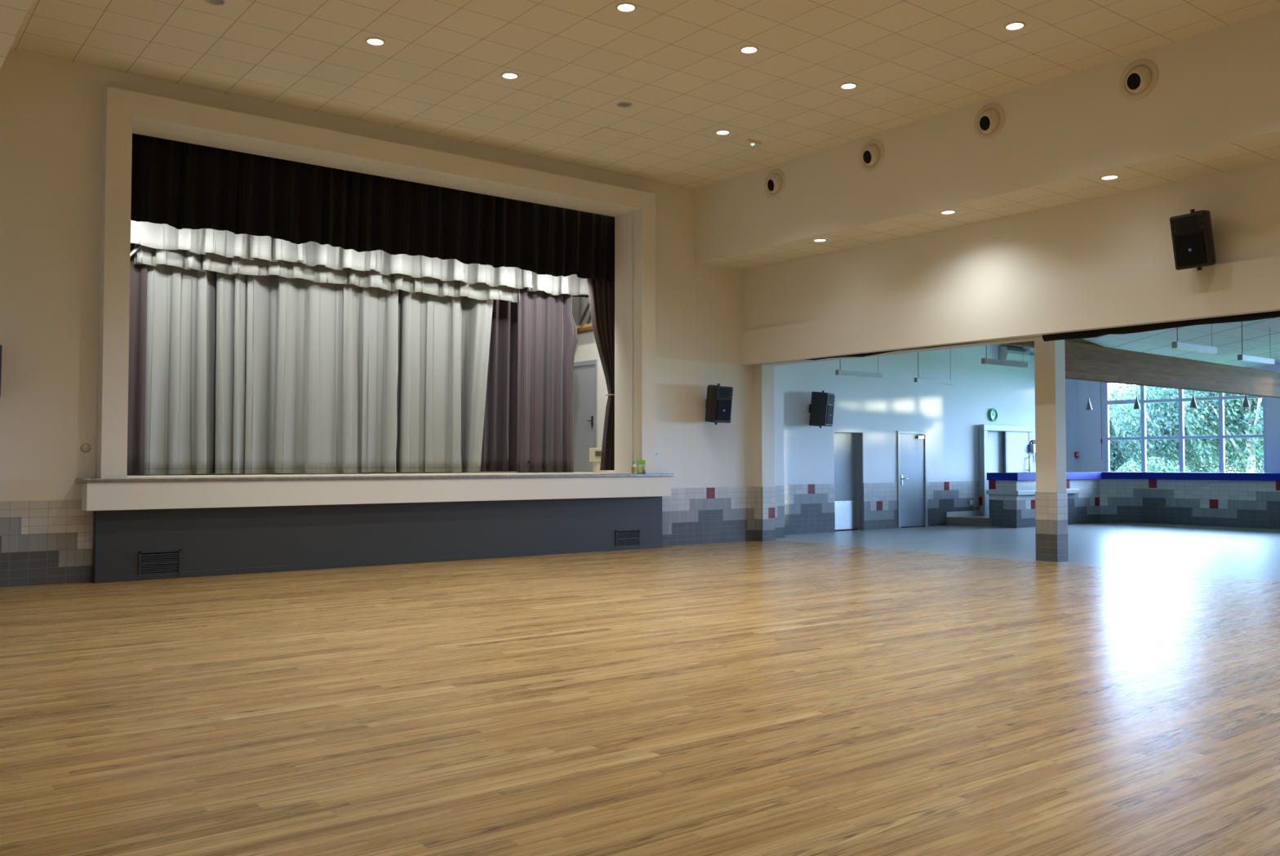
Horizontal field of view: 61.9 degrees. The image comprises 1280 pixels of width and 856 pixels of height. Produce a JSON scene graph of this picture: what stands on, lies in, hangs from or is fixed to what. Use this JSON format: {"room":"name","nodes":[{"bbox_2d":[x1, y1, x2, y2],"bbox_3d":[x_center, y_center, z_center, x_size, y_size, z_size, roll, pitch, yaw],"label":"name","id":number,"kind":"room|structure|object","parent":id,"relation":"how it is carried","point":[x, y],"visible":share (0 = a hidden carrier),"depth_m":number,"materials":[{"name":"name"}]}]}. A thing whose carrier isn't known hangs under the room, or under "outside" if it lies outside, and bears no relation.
{"room":"community hall","nodes":[
{"label":"community hall","id":0,"kind":"room"},
{"bbox_2d":[0,0,32,69],"bbox_3d":[-3.104,-4.020,3.517,3.215,1.296,19.162,1,-2,-38],"label":"ceiling","id":1,"kind":"structure","parent":0,"point":[12,12],"depth_m":8.43,"materials":[{"name":"tile"}]},
{"bbox_2d":[0,49,754,501],"bbox_3d":[-4.188,-1.786,15.044,16.042,7.400,0.528,1,-2,-38],"label":"wall","id":2,"kind":"structure","parent":0,"point":[51,109],"depth_m":12.89,"materials":[{"name":"beige paint"}]},
{"bbox_2d":[0,344,2,397],"bbox_3d":[-7.388,-0.639,11.915,0.398,0.694,0.431,1,-2,-38],"label":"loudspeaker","id":3,"kind":"object","parent":2,"relation":"attached to","point":[1,347],"visible":1,"depth_m":11.88,"materials":[{"name":"black plastic"}]},
{"bbox_2d":[0,500,93,587],"bbox_3d":[-8.387,1.307,11.373,4.630,0.985,0.012,1,-2,-38],"label":"wall tiles","id":4,"kind":"structure","parent":2,"relation":"attached to","point":[42,542],"depth_m":12.47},
{"bbox_2d":[80,444,90,452],"bbox_3d":[-6.626,0.238,12.756,0.103,0.103,0.022,1,-2,-38],"label":"thermostat","id":5,"kind":"object","parent":2,"relation":"attached to","point":[85,447],"visible":1,"depth_m":12.75,"materials":[{"name":"beige plastic"}]},
{"bbox_2d":[130,133,614,282],"bbox_3d":[-3.523,-3.186,16.076,8.222,1.238,0.165,1,-2,-38],"label":"valance","id":6,"kind":"object","parent":2,"relation":"hanging from","point":[178,184],"visible":0.88,"depth_m":15.56,"materials":[{"name":"fabric"}]},
{"bbox_2d":[97,86,655,478],"bbox_3d":[-3.140,-1.659,15.368,8.388,4.707,0.252,1,-2,-38],"label":"trim","id":7,"kind":"structure","parent":2,"relation":"attached to","point":[121,107],"depth_m":13.85,"materials":[{"name":"paint"}]},
{"bbox_2d":[662,486,754,546],"bbox_3d":[1.174,1.540,18.731,2.294,0.985,0.014,1,-2,-38],"label":"wall tiles","id":8,"kind":"structure","parent":2,"relation":"attached to","point":[708,515],"depth_m":18.73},
{"bbox_2d":[705,383,733,424],"bbox_3d":[1.337,-0.417,18.628,0.410,0.714,0.450,1,-2,-38],"label":"loudspeaker","id":9,"kind":"object","parent":2,"relation":"attached to","point":[718,406],"visible":1,"depth_m":18.46,"materials":[{"name":"black plastic"}]},
{"bbox_2d":[715,399,731,421],"bbox_3d":[1.451,-0.311,18.476,0.344,0.365,0.012,1,4,-38],"label":"grille","id":10,"kind":"object","parent":9,"relation":"attached to","point":[722,406],"depth_m":18.46,"materials":[{"name":"black"}]},
{"bbox_2d":[480,299,517,471],"bbox_3d":[-2.515,-1.123,19.622,0.970,3.840,0.162,1,-2,-38],"label":"curtain","id":11,"kind":"object","parent":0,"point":[500,437],"visible":0.61,"depth_m":19.59,"materials":[{"name":"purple fabric"}]},
{"bbox_2d":[516,287,577,472],"bbox_3d":[-1.631,-1.128,19.220,1.256,3.855,0.178,1,-2,-38],"label":"curtain","id":12,"kind":"object","parent":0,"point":[547,330],"visible":0.82,"depth_m":19.17,"materials":[{"name":"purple fabric"}]},
{"bbox_2d":[571,297,591,325],"bbox_3d":[-0.953,-3.602,21.278,0.200,3.380,5.310,1,-2,-38],"label":"wall","id":13,"kind":"structure","parent":0,"point":[581,314],"depth_m":21.37,"materials":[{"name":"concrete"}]},
{"bbox_2d":[573,330,614,472],"bbox_3d":[-0.994,-0.525,21.151,0.200,2.780,5.310,1,-2,-38],"label":"wall","id":14,"kind":"structure","parent":0,"point":[586,349],"depth_m":20.77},
{"bbox_2d":[576,323,592,333],"bbox_3d":[-1.222,-1.976,21.280,0.140,0.130,4.700,1,-2,-38],"label":"rail","id":15,"kind":"object","parent":14,"relation":"on","point":[586,327],"visible":0.09,"depth_m":21.04,"materials":[{"name":"brown wood"}]},
{"bbox_2d":[573,359,597,471],"bbox_3d":[-1.111,-0.231,21.090,0.069,2.190,0.890,1,-2,-38],"label":"door","id":16,"kind":"structure","parent":14,"relation":"in","point":[585,372],"depth_m":21.07,"materials":[{"name":"grey paint"}]},
{"bbox_2d":[0,522,1279,855],"bbox_3d":[6.387,1.853,11.240,28.300,0.100,20.500,1,-2,-38],"label":"floor","id":17,"kind":"structure","parent":0,"point":[777,698],"depth_m":6.39,"materials":[{"name":"brown wood"}]},
{"bbox_2d":[75,471,675,583],"bbox_3d":[-4.640,1.379,17.743,9.660,1.240,6.168,1,-2,-38],"label":"stage","id":18,"kind":"object","parent":17,"relation":"on","point":[146,527],"visible":0.99,"depth_m":14.63,"materials":[{"name":"grey paint"}]},
{"bbox_2d":[126,243,147,475],"bbox_3d":[-7.245,-1.260,15.117,0.470,3.850,0.074,1,-2,-38],"label":"curtain","id":19,"kind":"object","parent":18,"relation":"on","point":[138,273],"visible":0.39,"depth_m":15.17,"materials":[{"name":"fabric"}]},
{"bbox_2d":[138,550,181,581],"bbox_3d":[-5.880,1.678,13.067,0.482,0.350,0.015,1,-2,-38],"label":"vent grille","id":20,"kind":"object","parent":18,"relation":"attached to","point":[153,564],"depth_m":13.06,"materials":[{"name":"metal"}]},
{"bbox_2d":[144,264,493,475],"bbox_3d":[-4.909,-1.194,17.175,5.824,3.852,0.458,1,-2,-38],"label":"curtain","id":21,"kind":"object","parent":18,"relation":"on","point":[246,374],"visible":0.76,"depth_m":16.79,"materials":[{"name":"fabric"}]},
{"bbox_2d":[589,448,601,462],"bbox_3d":[-0.752,0.499,19.649,0.330,0.260,0.175,1,-2,-38],"label":"heater","id":22,"kind":"object","parent":18,"relation":"on","point":[595,454],"visible":0.58,"depth_m":19.54,"materials":[{"name":"beige metal"}]},
{"bbox_2d":[593,462,607,472],"bbox_3d":[-0.736,0.725,19.677,0.220,0.190,0.140,1,-2,-38],"label":"plinth","id":23,"kind":"object","parent":18,"relation":"on","point":[596,464],"visible":0.72,"depth_m":19.60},
{"bbox_2d":[615,528,640,551],"bbox_3d":[-0.193,1.828,17.443,0.494,0.328,0.015,1,-2,-38],"label":"vent grille","id":24,"kind":"object","parent":18,"relation":"attached to","point":[625,539],"depth_m":17.44,"materials":[{"name":"metal"}]},
{"bbox_2d":[631,462,636,474],"bbox_3d":[-0.097,0.653,17.488,0.078,0.200,0.078,1,-2,-38],"label":"bottle","id":25,"kind":"object","parent":18,"relation":"on","point":[633,466],"visible":1,"depth_m":17.46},
{"bbox_2d":[637,460,645,474],"bbox_3d":[0.026,0.642,17.550,0.153,0.225,0.024,1,-2,-31],"label":"leaflet","id":26,"kind":"object","parent":18,"relation":"on","point":[640,463],"visible":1,"depth_m":17.54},
{"bbox_2d":[638,465,644,472],"bbox_3d":[0.027,0.645,17.549,0.132,0.180,0.021,1,-2,-32],"label":"print","id":27,"kind":"object","parent":26,"relation":"attached to","point":[640,467],"depth_m":17.53},
{"bbox_2d":[753,364,774,487],"bbox_3d":[2.262,0.451,19.490,0.313,3.210,0.232,1,-2,-38],"label":"pilaster","id":28,"kind":"object","parent":17,"relation":"on","point":[763,375],"visible":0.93,"depth_m":19.41,"materials":[{"name":"beige paint"}]},
{"bbox_2d":[754,486,775,542],"bbox_3d":[2.267,1.562,19.438,0.325,0.985,0.226,1,-2,-38],"label":"wall tiles","id":29,"kind":"structure","parent":28,"relation":"attached to","point":[764,497],"depth_m":19.34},
{"bbox_2d":[945,515,991,526],"bbox_3d":[11.831,2.055,22.277,5.556,0.185,8.950,1,-2,-38],"label":"platform","id":30,"kind":"object","parent":17,"relation":"on","point":[969,521],"visible":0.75,"depth_m":23.90,"materials":[{"name":"grey tile"}]},
{"bbox_2d":[1034,339,1066,493],"bbox_3d":[5.998,0.186,15.580,0.263,3.500,0.328,1,-2,-38],"label":"pillar","id":31,"kind":"structure","parent":17,"relation":"on","point":[1049,356],"depth_m":15.49,"materials":[{"name":"beige paint"}]},
{"bbox_2d":[1035,492,1068,562],"bbox_3d":[5.997,1.436,15.541,0.283,1.000,0.348,1,-2,-38],"label":"wall tiles","id":32,"kind":"structure","parent":31,"relation":"attached to","point":[1051,508],"depth_m":15.43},
{"bbox_2d":[1064,341,1279,398],"bbox_3d":[10.625,-0.894,19.148,11.385,0.565,0.198,1,-2,-38],"label":"beam","id":33,"kind":"structure","parent":31,"relation":"attached to","point":[1083,362],"depth_m":17.50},
{"bbox_2d":[986,471,1279,529],"bbox_3d":[12.623,1.514,21.105,4.700,1.195,10.100,1,-2,-38],"label":"tiled half wall","id":34,"kind":"structure","parent":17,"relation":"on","point":[1224,500],"depth_m":24.06,"materials":[{"name":"tile"}]},
{"bbox_2d":[986,471,1279,481],"bbox_3d":[12.629,0.999,21.113,4.700,0.165,10.080,1,-2,-38],"label":"countertop","id":35,"kind":"structure","parent":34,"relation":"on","point":[1069,475],"depth_m":23.97,"materials":[{"name":"blue laminate"}]},
{"bbox_2d":[9,0,1279,189],"bbox_3d":[1.212,-4.623,6.860,14.109,0.120,19.162,1,-2,-38],"label":"ceiling","id":36,"kind":"structure","parent":0,"point":[686,77],"depth_m":12.66,"materials":[{"name":"tile"}]},
{"bbox_2d":[204,0,226,4],"bbox_3d":[-4.404,-4.428,11.045,0.223,0.014,0.223,1,-2,-38],"label":"recessed light","id":37,"kind":"object","parent":36,"relation":"in","point":[211,2],"visible":1,"depth_m":11.10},
{"bbox_2d":[364,37,385,45],"bbox_3d":[-3.010,-4.394,12.128,0.223,0.014,0.223,1,-2,-38],"label":"recessed light","id":38,"kind":"object","parent":36,"relation":"in","point":[372,41],"visible":1,"depth_m":12.11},
{"bbox_2d":[501,71,519,79],"bbox_3d":[-1.610,-4.360,13.199,0.223,0.014,0.223,1,-2,-38],"label":"recessed light","id":39,"kind":"object","parent":36,"relation":"in","point":[508,75],"visible":1,"depth_m":13.18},
{"bbox_2d":[581,126,636,144],"bbox_3d":[-0.454,-4.283,15.629,0.576,0.016,0.590,1,-2,-38],"label":"tile","id":40,"kind":"structure","parent":36,"relation":"attached to","point":[605,135],"depth_m":15.60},
{"bbox_2d":[616,101,632,107],"bbox_3d":[-0.209,-4.327,14.267,0.223,0.014,0.223,1,-2,-38],"label":"recessed light","id":41,"kind":"object","parent":36,"relation":"in","point":[623,104],"visible":1,"depth_m":14.26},
{"bbox_2d":[615,2,636,12],"bbox_3d":[-0.145,-4.421,11.211,0.223,0.014,0.223,1,-2,-38],"label":"recessed light","id":42,"kind":"object","parent":36,"relation":"in","point":[623,6],"visible":1,"depth_m":11.19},
{"bbox_2d":[715,129,730,134],"bbox_3d":[1.201,-4.288,15.473,0.223,0.014,0.223,1,-2,-38],"label":"recessed light","id":43,"kind":"object","parent":36,"relation":"in","point":[719,131],"visible":1,"depth_m":15.46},
{"bbox_2d":[739,45,758,53],"bbox_3d":[1.264,-4.385,12.364,0.223,0.014,0.223,1,-2,-38],"label":"recessed light","id":44,"kind":"object","parent":36,"relation":"in","point":[746,49],"visible":1,"depth_m":12.34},
{"bbox_2d":[743,138,761,146],"bbox_3d":[1.679,-4.249,15.894,0.280,0.066,0.110,1,-2,-38],"label":"emergency light","id":45,"kind":"object","parent":36,"relation":"attached to","point":[748,141],"visible":1,"depth_m":15.85,"materials":[{"name":"white plastic"}]},
{"bbox_2d":[839,82,857,89],"bbox_3d":[2.650,-4.347,13.558,0.223,0.014,0.223,1,-2,-38],"label":"recessed light","id":46,"kind":"object","parent":36,"relation":"in","point":[846,86],"visible":1,"depth_m":13.54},
{"bbox_2d":[1004,21,1025,30],"bbox_3d":[4.106,-4.405,11.687,0.223,0.014,0.223,1,-2,-38],"label":"recessed light","id":47,"kind":"object","parent":36,"relation":"in","point":[1015,25],"visible":1,"depth_m":11.67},
{"bbox_2d":[773,364,783,485],"bbox_3d":[2.244,-0.718,20.344,0.740,5.600,0.650,1,-2,-38],"label":"wall","id":48,"kind":"structure","parent":0,"point":[778,370],"depth_m":20.21,"materials":[{"name":"white paint"}]},
{"bbox_2d":[774,485,784,538],"bbox_3d":[2.302,1.587,20.241,0.710,0.985,0.552,1,-2,-38],"label":"wall tiles","id":49,"kind":"structure","parent":48,"relation":"attached to","point":[779,490],"depth_m":20.15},
{"bbox_2d":[783,344,1077,484],"bbox_3d":[6.848,-0.591,24.392,11.576,5.600,0.350,1,-2,-38],"label":"wall","id":50,"kind":"structure","parent":0,"point":[951,416],"depth_m":23.55,"materials":[{"name":"white paint"}]},
{"bbox_2d":[808,391,835,428],"bbox_3d":[3.624,-0.375,21.395,0.466,0.751,0.430,-1,-2,30],"label":"loudspeaker","id":51,"kind":"object","parent":50,"relation":"attached to","point":[821,407],"visible":1,"depth_m":21.23,"materials":[{"name":"black plastic"}]},
{"bbox_2d":[826,404,834,424],"bbox_3d":[3.798,-0.265,21.290,0.013,0.383,0.361,5,1,30],"label":"grille","id":52,"kind":"object","parent":51,"relation":"attached to","point":[829,408],"depth_m":21.24,"materials":[{"name":"black"}]},
{"bbox_2d":[834,432,863,531],"bbox_3d":[4.257,1.118,22.312,0.900,2.053,0.300,1,-2,-38],"label":"door","id":53,"kind":"structure","parent":50,"relation":"in","point":[848,446],"depth_m":22.43,"materials":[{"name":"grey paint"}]},
{"bbox_2d":[783,480,989,534],"bbox_3d":[6.855,1.709,24.097,11.236,0.985,0.014,1,-2,-38],"label":"wall tiles","id":54,"kind":"structure","parent":50,"relation":"attached to","point":[809,508],"depth_m":22.61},
{"bbox_2d":[897,431,928,528],"bbox_3d":[5.991,1.123,23.433,1.005,2.115,0.160,1,-2,-38],"label":"door","id":55,"kind":"structure","parent":50,"relation":"in","point":[912,446],"depth_m":23.45,"materials":[{"name":"grey paint"}]},
{"bbox_2d":[946,510,989,517],"bbox_3d":[9.125,2.014,25.819,5.526,0.115,0.020,1,-2,-38],"label":"baseboard","id":56,"kind":"structure","parent":50,"relation":"attached to","point":[965,513],"depth_m":24.51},
{"bbox_2d":[988,408,997,421],"bbox_3d":[8.383,-0.314,25.310,0.308,0.308,0.055,1,-2,-38],"label":"wall clock","id":57,"kind":"object","parent":50,"relation":"attached to","point":[993,414],"visible":1,"depth_m":25.30,"materials":[{"name":"green plastic"}]},
{"bbox_2d":[978,424,1032,515],"bbox_3d":[8.771,0.995,25.487,2.020,2.120,0.160,1,-2,-38],"label":"door","id":58,"kind":"structure","parent":50,"relation":"in","point":[1016,458],"depth_m":25.49,"materials":[{"name":"grey paint"}]},
{"bbox_2d":[998,346,1030,362],"bbox_3d":[9.035,-1.758,25.730,0.970,0.379,0.255,1,-2,-38],"label":"air conditioner","id":59,"kind":"object","parent":50,"relation":"attached to","point":[1008,353],"visible":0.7,"depth_m":25.52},
{"bbox_2d":[1007,347,1026,351],"bbox_3d":[9.036,-1.882,25.627,0.740,0.060,0.065,1,-2,-38],"label":"outlet","id":60,"kind":"object","parent":59,"relation":"attached to","point":[1009,349],"depth_m":25.55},
{"bbox_2d":[1029,440,1035,462],"bbox_3d":[9.682,0.571,26.187,0.382,0.554,0.208,1,-2,-38],"label":"wall box","id":61,"kind":"object","parent":50,"relation":"attached to","point":[1032,446],"visible":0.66,"depth_m":26.05,"materials":[{"name":"white plastic"}]},
{"bbox_2d":[694,8,1279,262],"bbox_3d":[7.590,-3.819,11.749,1.991,1.418,19.162,1,-2,-38],"label":"wall","id":62,"kind":"structure","parent":0,"point":[1218,86],"depth_m":13.58,"materials":[{"name":"beige paint"}]},
{"bbox_2d":[764,168,785,198],"bbox_3d":[2.187,-3.930,17.166,0.234,0.470,0.455,1,-2,-22],"label":"air nozzle","id":63,"kind":"object","parent":62,"relation":"attached to","point":[775,182],"visible":0.99,"depth_m":17.09,"materials":[{"name":"beige plastic"}]},
{"bbox_2d":[858,138,884,171],"bbox_3d":[3.401,-3.985,15.590,0.234,0.470,0.455,1,-2,-22],"label":"air nozzle","id":64,"kind":"object","parent":62,"relation":"attached to","point":[871,156],"visible":1,"depth_m":15.52,"materials":[{"name":"beige plastic"}]},
{"bbox_2d":[973,102,1004,139],"bbox_3d":[4.609,-4.030,14.021,0.234,0.470,0.455,1,-2,-22],"label":"air nozzle","id":65,"kind":"object","parent":62,"relation":"attached to","point":[989,121],"visible":1,"depth_m":13.96,"materials":[{"name":"beige plastic"}]},
{"bbox_2d":[1119,58,1159,100],"bbox_3d":[5.829,-4.064,12.437,0.234,0.470,0.455,1,-2,-22],"label":"air nozzle","id":66,"kind":"object","parent":62,"relation":"attached to","point":[1133,86],"visible":1,"depth_m":12.38,"materials":[{"name":"beige plastic"}]},
{"bbox_2d":[695,131,1279,270],"bbox_3d":[7.277,-3.121,11.486,1.161,0.008,19.162,1,-2,-38],"label":"ceiling","id":67,"kind":"structure","parent":0,"point":[1264,148],"depth_m":14.20,"materials":[{"name":"paint"}]},
{"bbox_2d":[813,238,826,242],"bbox_3d":[2.826,-2.948,16.743,0.223,0.014,0.223,1,-2,-38],"label":"recessed light","id":68,"kind":"object","parent":67,"relation":"in","point":[818,240],"visible":1,"depth_m":16.73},
{"bbox_2d":[939,209,956,214],"bbox_3d":[4.292,-3.006,14.854,0.223,0.014,0.223,1,-2,-38],"label":"recessed light","id":69,"kind":"object","parent":67,"relation":"in","point":[947,211],"visible":1,"depth_m":14.82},
{"bbox_2d":[1099,174,1119,180],"bbox_3d":[5.736,-3.062,13.027,0.223,0.014,0.223,1,-2,-38],"label":"recessed light","id":70,"kind":"object","parent":67,"relation":"in","point":[1107,177],"visible":1,"depth_m":13.02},
{"bbox_2d":[743,160,1279,330],"bbox_3d":[8.058,-2.542,12.069,0.810,1.138,19.162,1,-2,-38],"label":"wall","id":71,"kind":"structure","parent":0,"point":[1128,233],"depth_m":14.85,"materials":[{"name":"beige paint"}]},
{"bbox_2d":[756,324,1196,365],"bbox_3d":[8.192,-1.674,12.336,0.313,0.620,19.479,1,-2,-39],"label":"lintel","id":72,"kind":"object","parent":71,"relation":"attached to","point":[1036,337],"depth_m":16.53,"materials":[{"name":"beige paint"}]},
{"bbox_2d":[741,255,1279,365],"bbox_3d":[7.741,-1.684,11.800,0.167,0.613,19.162,1,-2,-38],"label":"beam","id":73,"kind":"structure","parent":71,"relation":"attached to","point":[1248,286],"depth_m":14.62,"materials":[{"name":"beige paint"}]},
{"bbox_2d":[804,341,981,359],"bbox_3d":[3.939,-1.246,16.994,0.132,0.146,3.850,1,-2,-38],"label":"fabric swag","id":74,"kind":"object","parent":73,"relation":"hanging from","point":[884,352],"visible":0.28,"depth_m":17.24,"materials":[{"name":"black fabric"}]},
{"bbox_2d":[1042,311,1279,341],"bbox_3d":[7.075,-1.346,12.923,0.132,0.193,4.770,1,-2,-38],"label":"fabric swag","id":75,"kind":"object","parent":73,"relation":"hanging from","point":[1251,317],"visible":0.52,"depth_m":13.53,"materials":[{"name":"black fabric"}]},
{"bbox_2d":[1169,208,1216,270],"bbox_3d":[6.669,-2.259,12.770,0.522,0.729,0.418,1,-2,-38],"label":"loudspeaker","id":76,"kind":"object","parent":71,"relation":"attached to","point":[1192,235],"visible":1,"depth_m":12.62,"materials":[{"name":"black plastic"}]},
{"bbox_2d":[1173,231,1207,266],"bbox_3d":[6.529,-2.123,12.658,0.012,0.372,0.350,-15,8,-37],"label":"grille","id":77,"kind":"object","parent":76,"relation":"attached to","point":[1190,247],"depth_m":12.65,"materials":[{"name":"black"}]},
{"bbox_2d":[1010,317,1279,367],"bbox_3d":[12.691,-2.549,16.328,12.232,1.831,20.253,1,-2,-38],"label":"ceiling","id":78,"kind":"structure","parent":0,"point":[1227,337],"depth_m":20.54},
{"bbox_2d":[835,355,882,377],"bbox_3d":[4.011,-1.895,19.525,1.206,1.912,0.072,1,-2,-38],"label":"pendant light","id":79,"kind":"object","parent":78,"relation":"hanging from","point":[838,372],"visible":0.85,"depth_m":19.44,"materials":[{"name":"metal"}]},
{"bbox_2d":[836,374,875,377],"bbox_3d":[4.013,-0.942,19.497,1.170,0.005,0.054,1,-2,-38],"label":"diffuser","id":80,"kind":"object","parent":79,"relation":"attached to","point":[858,375],"depth_m":19.50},
{"bbox_2d":[914,351,954,385],"bbox_3d":[5.939,-1.706,21.522,1.206,1.619,0.072,1,-2,-38],"label":"pendant light","id":81,"kind":"object","parent":78,"relation":"hanging from","point":[950,382],"visible":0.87,"depth_m":21.44,"materials":[{"name":"metal"}]},
{"bbox_2d":[915,382,953,385],"bbox_3d":[5.941,-0.899,21.499,1.170,0.005,0.054,1,-2,-38],"label":"diffuser","id":82,"kind":"object","parent":81,"relation":"attached to","point":[939,383],"depth_m":21.59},
{"bbox_2d":[981,345,1027,368],"bbox_3d":[5.990,-1.750,17.522,1.206,1.459,0.072,1,-2,-38],"label":"pendant light","id":83,"kind":"object","parent":78,"relation":"hanging from","point":[984,361],"visible":0.85,"depth_m":17.43,"materials":[{"name":"metal"}]},
{"bbox_2d":[984,363,1026,368],"bbox_3d":[5.992,-1.023,17.502,1.170,0.005,0.054,1,-2,-38],"label":"diffuser","id":84,"kind":"object","parent":83,"relation":"attached to","point":[1015,365],"depth_m":17.56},
{"bbox_2d":[1000,338,1103,348],"bbox_3d":[8.225,-1.878,21.900,11.870,0.480,0.160,1,-2,-38],"label":"beam","id":85,"kind":"structure","parent":78,"relation":"attached to","point":[1028,344],"depth_m":21.60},
{"bbox_2d":[1084,381,1092,409],"bbox_3d":[10.890,-1.051,25.897,0.168,1.218,0.168,1,-2,-38],"label":"lamp","id":86,"kind":"object","parent":78,"relation":"hanging from","point":[1088,406],"visible":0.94,"depth_m":25.85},
{"bbox_2d":[1133,392,1140,408],"bbox_3d":[11.616,-0.984,24.952,0.168,1.076,0.168,1,-2,-38],"label":"lamp","id":87,"kind":"object","parent":78,"relation":"hanging from","point":[1136,406],"visible":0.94,"depth_m":24.90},
{"bbox_2d":[1189,390,1197,408],"bbox_3d":[12.406,-0.928,23.923,0.168,0.950,0.168,1,-2,-38],"label":"lamp","id":88,"kind":"object","parent":78,"relation":"hanging from","point":[1193,405],"visible":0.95,"depth_m":23.88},
{"bbox_2d":[1171,324,1217,353],"bbox_3d":[7.917,-1.608,15.227,1.206,1.015,0.072,1,-2,-38],"label":"pendant light","id":89,"kind":"object","parent":78,"relation":"hanging from","point":[1179,345],"visible":0.88,"depth_m":15.15,"materials":[{"name":"metal"}]},
{"bbox_2d":[1173,347,1215,353],"bbox_3d":[7.919,-1.103,15.213,1.170,0.005,0.054,1,-2,-38],"label":"diffuser","id":90,"kind":"object","parent":89,"relation":"attached to","point":[1197,349],"depth_m":15.27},
{"bbox_2d":[1241,362,1250,407],"bbox_3d":[13.086,-0.942,23.040,0.168,0.975,0.168,1,-2,-38],"label":"lamp","id":91,"kind":"object","parent":78,"relation":"hanging from","point":[1246,403],"visible":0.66,"depth_m":22.99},
{"bbox_2d":[1237,321,1274,364],"bbox_3d":[10.063,-1.407,17.417,1.206,0.670,0.072,1,-2,-38],"label":"pendant light","id":92,"kind":"object","parent":78,"relation":"hanging from","point":[1241,357],"visible":0.92,"depth_m":17.30,"materials":[{"name":"metal"}]},
{"bbox_2d":[1239,360,1271,364],"bbox_3d":[10.066,-1.074,17.409,1.170,0.005,0.054,1,-2,-38],"label":"diffuser","id":93,"kind":"object","parent":92,"relation":"attached to","point":[1264,362],"depth_m":17.46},
{"bbox_2d":[1076,365,1279,473],"bbox_3d":[17.499,-0.429,19.776,0.280,5.000,19.950,1,-2,-38],"label":"wall","id":94,"kind":"structure","parent":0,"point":[1088,421],"depth_m":27.15,"materials":[{"name":"white paint"}]},
{"bbox_2d":[1100,382,1102,459],"bbox_3d":[11.703,-0.176,27.039,0.057,1.980,0.035,1,-2,-38],"label":"blind cord","id":95,"kind":"object","parent":94,"relation":"hanging from","point":[1100,382],"visible":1,"depth_m":27.02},
{"bbox_2d":[1103,382,1266,473],"bbox_3d":[12.926,-0.018,25.508,0.160,2.470,3.890,1,-2,-38],"label":"window","id":96,"kind":"structure","parent":94,"relation":"attached to","point":[1220,397],"depth_m":25.51,"materials":[{"name":"white metal"}]},
{"bbox_3d":[-4.897,-2.305,18.326,9.900,6.160,5.510,1,-2,-38],"label":"wall","id":97,"kind":"structure","parent":0,"visible":0},
{"bbox_2d":[130,244,140,256],"bbox_3d":[-7.090,-2.414,14.840,0.264,0.308,0.044,1,-2,-38],"label":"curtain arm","id":98,"kind":"object","parent":97,"relation":"attached to","point":[137,246],"visible":0.5,"depth_m":14.86,"materials":[{"name":"metal"}]},
{"bbox_2d":[133,243,519,302],"bbox_3d":[-4.612,-2.740,16.987,6.342,0.976,0.263,1,-2,-38],"label":"valance","id":99,"kind":"object","parent":97,"relation":"hanging from","point":[184,259],"visible":0.29,"depth_m":16.68,"materials":[{"name":"fabric"}]},
{"bbox_2d":[130,220,588,295],"bbox_3d":[-4.108,-2.890,17.032,7.911,0.872,0.394,1,-2,-38],"label":"valance","id":100,"kind":"object","parent":97,"relation":"hanging from","point":[225,243],"visible":0.44,"depth_m":16.54,"materials":[{"name":"fabric"}]},
{"bbox_2d":[586,278,614,470],"bbox_3d":[-0.639,-1.223,18.466,0.665,3.910,0.172,1,-2,-38],"label":"curtain","id":101,"kind":"object","parent":97,"relation":"hanging from","point":[601,292],"visible":0.66,"depth_m":18.50,"materials":[{"name":"fabric"}]},
{"label":"outside","id":102,"kind":"structure","parent":0,"visible":0},
{"bbox_3d":[38.665,3.569,61.244,83.900,0.100,110.000,1,-2,-38],"label":"ground","id":103,"kind":"structure","parent":102,"visible":0},
{"bbox_2d":[1109,417,1126,471],"bbox_3d":[17.281,1.254,39.503,1.964,3.282,1.956,0,-2,-13],"label":"conifer","id":104,"kind":"object","parent":103,"relation":"on","point":[1116,458],"visible":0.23,"depth_m":39.15,"materials":[{"name":"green plant"}]},
{"bbox_2d":[1108,384,1177,469],"bbox_3d":[24.232,0.461,50.514,5.845,5.566,5.841,1,-2,-27],"label":"broadleaf tree","id":105,"kind":"object","parent":103,"relation":"on","point":[1112,412],"visible":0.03,"depth_m":50.37,"materials":[{"name":"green plant"}]},
{"bbox_2d":[1115,456,1191,472],"bbox_3d":[17.008,1.854,35.285,2.307,1.873,2.367,1,-2,-38],"label":"shrub","id":106,"kind":"object","parent":103,"relation":"on","point":[1153,467],"visible":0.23,"depth_m":35.01,"materials":[{"name":"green plant"}]},
{"bbox_2d":[1109,384,1245,472],"bbox_3d":[19.939,0.282,39.715,5.172,5.252,5.209,1,-2,-38],"label":"broadleaf tree","id":107,"kind":"object","parent":103,"relation":"on","point":[1157,424],"visible":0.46,"depth_m":38.95,"materials":[{"name":"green plant"}]},
{"bbox_2d":[1177,393,1264,473],"bbox_3d":[25.107,0.261,44.481,6.081,5.599,5.909,1,-2,-38],"label":"broadleaf tree","id":108,"kind":"object","parent":103,"relation":"on","point":[1242,467],"visible":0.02,"depth_m":43.91,"materials":[{"name":"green plant"}]},
{"bbox_2d":[1183,389,1264,473],"bbox_3d":[20.169,-0.745,35.275,4.000,7.006,4.037,-1,-2,24],"label":"broadleaf tree","id":109,"kind":"object","parent":103,"relation":"on","point":[1251,425],"visible":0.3,"depth_m":35.34,"materials":[{"name":"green plant"}]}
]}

